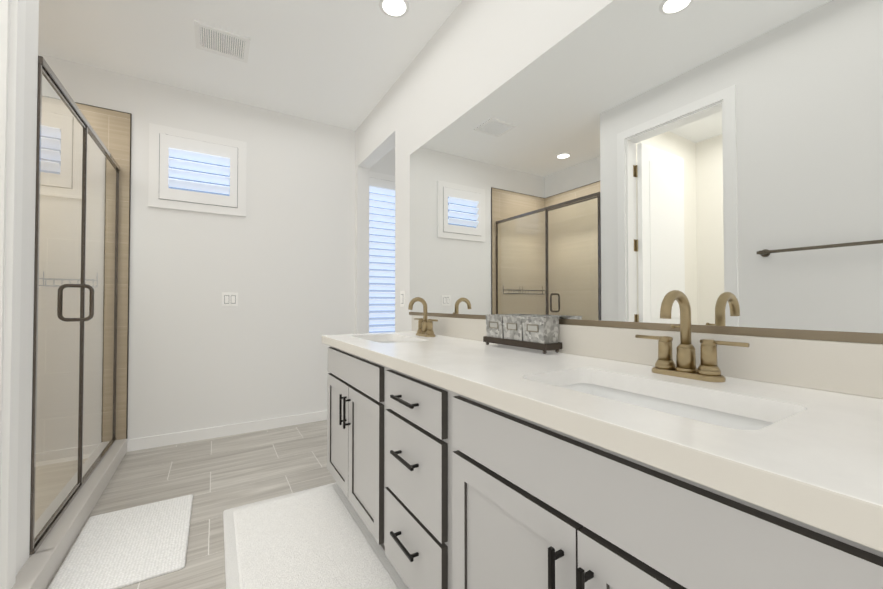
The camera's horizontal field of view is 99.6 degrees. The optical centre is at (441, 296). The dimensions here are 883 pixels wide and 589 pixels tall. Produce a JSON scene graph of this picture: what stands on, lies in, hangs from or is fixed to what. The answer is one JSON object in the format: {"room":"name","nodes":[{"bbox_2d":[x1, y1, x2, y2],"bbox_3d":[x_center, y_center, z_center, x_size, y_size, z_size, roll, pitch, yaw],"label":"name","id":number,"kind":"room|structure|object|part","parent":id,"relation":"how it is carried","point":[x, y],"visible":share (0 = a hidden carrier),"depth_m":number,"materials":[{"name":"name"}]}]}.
{"room":"bathroom","nodes":[
{"label":"bathroom","id":0,"kind":"room"},
{"bbox_2d":[16,0,38,574],"bbox_3d":[-0.930,-0.294,0.244,0.120,2.770,2.810,1,-1,-31],"label":"wall","id":1,"kind":"structure","parent":0,"point":[27,295],"depth_m":1.42,"materials":[{"name":"white paint"}]},
{"bbox_2d":[0,0,25,588],"bbox_3d":[-1.343,-0.158,0.939,0.138,2.520,0.840,1,-1,-31],"label":"door frame","id":2,"kind":"structure","parent":1,"relation":"attached to","point":[12,42],"depth_m":1.28,"materials":[{"name":"white"}]},
{"bbox_2d":[46,420,335,588],"bbox_3d":[-0.652,1.157,1.238,4.400,0.100,4.500,1,-1,-31],"label":"floor","id":3,"kind":"structure","parent":0,"point":[216,477],"depth_m":2.30,"materials":[{"name":"tile"}]},
{"bbox_2d":[12,56,126,588],"bbox_3d":[-2.219,0.077,1.748,0.904,2.075,1.767,1,-1,-31],"label":"shower","id":4,"kind":"object","parent":3,"relation":"on","point":[71,479],"visible":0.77,"depth_m":1.88,"materials":[{"name":"clear glass"}]},
{"label":"glass","id":5,"kind":"part","parent":4,"relation":"part of","materials":[{"name":"clear glass"}]},
{"bbox_2d":[48,494,192,588],"bbox_3d":[-1.411,1.108,1.703,0.436,0.011,0.680,1,-1,-31],"label":"area rug","id":6,"kind":"object","parent":3,"relation":"on","point":[122,548],"visible":1,"depth_m":1.64,"materials":[{"name":"white fabric"}]},
{"bbox_2d":[223,482,407,588],"bbox_3d":[-0.602,1.102,1.638,0.600,0.020,1.050,1,-1,-31],"label":"area rug","id":7,"kind":"object","parent":3,"relation":"on","point":[320,537],"visible":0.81,"depth_m":1.63,"materials":[{"name":"white fabric"}]},
{"bbox_2d":[324,343,882,588],"bbox_3d":[0.226,0.682,1.243,0.630,0.848,2.565,1,-1,-31],"label":"bathroom vanity","id":8,"kind":"object","parent":3,"relation":"on","point":[461,454],"depth_m":0.77,"materials":[{"name":"grey"}]},
{"bbox_2d":[322,331,882,538],"bbox_3d":[0.226,0.235,1.265,0.615,0.045,2.610,1,-1,-31],"label":"countertop","id":9,"kind":"structure","parent":8,"relation":"on","point":[824,460],"depth_m":0.64,"materials":[{"name":"white stone"}]},
{"bbox_2d":[374,339,409,342],"bbox_3d":[-0.299,0.330,2.056,0.330,0.145,0.560,1,-1,-31],"label":"sink","id":10,"kind":"object","parent":9,"relation":"in","point":[375,340],"depth_m":2.29,"materials":[{"name":"white ceramic"}]},
{"bbox_2d":[408,297,437,336],"bbox_3d":[-0.128,0.114,2.151,0.140,0.225,0.270,1,-1,-31],"label":"faucet","id":11,"kind":"object","parent":9,"relation":"on","point":[425,327],"visible":1,"depth_m":2.15,"materials":[{"name":"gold metal"}]},
{"bbox_2d":[483,314,561,353],"bbox_3d":[0.326,0.147,1.562,0.092,0.139,0.372,1,-1,-31],"label":"tray","id":12,"kind":"object","parent":9,"relation":"on","point":[533,332],"visible":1,"depth_m":1.48,"materials":[{"name":"grey stone"}]},
{"bbox_2d":[550,375,785,430],"bbox_3d":[0.443,0.311,0.834,0.330,0.145,0.560,1,-1,-31],"label":"sink","id":13,"kind":"object","parent":9,"relation":"in","point":[742,417],"depth_m":0.90,"materials":[{"name":"white ceramic"}]},
{"bbox_2d":[635,290,748,381],"bbox_3d":[0.608,0.095,0.961,0.140,0.225,0.270,1,-1,-31],"label":"faucet","id":14,"kind":"object","parent":9,"relation":"on","point":[707,369],"visible":1,"depth_m":0.96,"materials":[{"name":"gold metal"}]},
{"bbox_2d":[38,53,394,439],"bbox_3d":[-1.788,-0.249,3.133,4.400,2.770,0.120,1,-1,-31],"label":"wall","id":15,"kind":"structure","parent":0,"point":[279,258],"depth_m":3.11,"materials":[{"name":"white paint"}]},
{"bbox_2d":[148,123,246,216],"bbox_3d":[-1.922,-0.992,2.973,0.650,0.628,0.082,1,-1,-31],"label":"window shutter","id":16,"kind":"object","parent":15,"relation":"attached to","point":[165,143],"visible":0.98,"depth_m":2.95,"materials":[{"name":"white wood"}]},
{"bbox_2d":[169,157,229,195],"bbox_3d":[-1.929,-0.992,2.986,0.518,0.496,0.001,1,-1,-31],"label":"window","id":17,"kind":"structure","parent":15,"relation":"in","point":[200,181],"depth_m":2.99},
{"bbox_2d":[127,410,326,451],"bbox_3d":[-1.565,1.094,3.159,1.706,0.085,0.030,1,-1,-31],"label":"baseboard","id":18,"kind":"structure","parent":15,"relation":"attached to","point":[142,443],"depth_m":3.00,"materials":[{"name":"white wood"}]},
{"bbox_2d":[222,292,237,305],"bbox_3d":[-1.745,0.021,3.078,0.116,0.115,0.010,1,-1,-31],"label":"light switch","id":19,"kind":"object","parent":15,"relation":"attached to","point":[229,298],"visible":1,"depth_m":3.08,"materials":[{"name":"white plastic"}]},
{"bbox_2d":[369,171,394,332],"bbox_3d":[-0.469,-0.260,3.843,0.828,1.975,0.074,1,-1,-31],"label":"window blind","id":20,"kind":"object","parent":15,"relation":"in","point":[381,253],"depth_m":3.76,"materials":[{"name":"white plastic"}]},
{"bbox_2d":[38,0,461,130],"bbox_3d":[-0.652,-1.713,1.283,4.400,0.100,4.500,1,-1,-31],"label":"ceiling","id":21,"kind":"structure","parent":0,"point":[345,64],"depth_m":2.44,"materials":[{"name":"white paint"}]},
{"bbox_2d":[194,20,249,62],"bbox_3d":[-1.413,-1.639,2.411,0.300,0.012,0.270,1,-1,-31],"label":"ceiling vent","id":22,"kind":"object","parent":21,"relation":"in","point":[219,41],"visible":0.98,"depth_m":2.40,"materials":[{"name":"white metal"}]},
{"bbox_2d":[379,0,408,17],"bbox_3d":[-0.267,-1.645,2.112,0.170,0.008,0.170,1,-1,-31],"label":"recessed light","id":23,"kind":"object","parent":21,"relation":"in","point":[394,8],"visible":1,"depth_m":2.12,"materials":[{"name":"white"}]},
{"bbox_2d":[355,0,612,333],"bbox_3d":[0.312,-0.269,1.845,0.120,2.770,4.260,1,-1,-31],"label":"wall","id":24,"kind":"structure","parent":0,"point":[470,55],"depth_m":2.28,"materials":[{"name":"white paint"}]},
{"bbox_2d":[400,291,404,306],"bbox_3d":[-0.283,0.014,2.696,0.010,0.115,0.070,1,-1,-31],"label":"light switch","id":25,"kind":"object","parent":24,"relation":"attached to","point":[402,298],"visible":1,"depth_m":2.69,"materials":[{"name":"white plastic"}]},
{"bbox_2d":[409,0,882,343],"bbox_3d":[0.471,-0.452,1.459,0.012,1.116,2.670,1,-1,-31],"label":"mirror","id":26,"kind":"object","parent":24,"relation":"attached to","point":[630,164],"visible":0.94,"depth_m":1.10,"materials":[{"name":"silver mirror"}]},
{"bbox_2d":[412,315,882,398],"bbox_3d":[0.481,0.161,1.421,0.019,0.108,2.610,1,-1,-31],"label":"backsplash","id":27,"kind":"structure","parent":24,"relation":"attached to","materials":[{"name":"beige stone"}]},
{"bbox_3d":[-2.757,-0.272,1.627,0.120,2.770,1.450,1,-1,-31],"label":"wall","id":28,"kind":"structure","parent":0,"visible":0},
{"bbox_2d":[36,95,131,461],"bbox_3d":[-2.674,-0.116,2.515,0.886,2.486,0.013,1,-1,-31],"label":"shower wall tile","id":29,"kind":"structure","parent":28,"relation":"attached to","point":[112,129],"depth_m":2.53,"materials":[{"name":"beige tile"}]}
]}

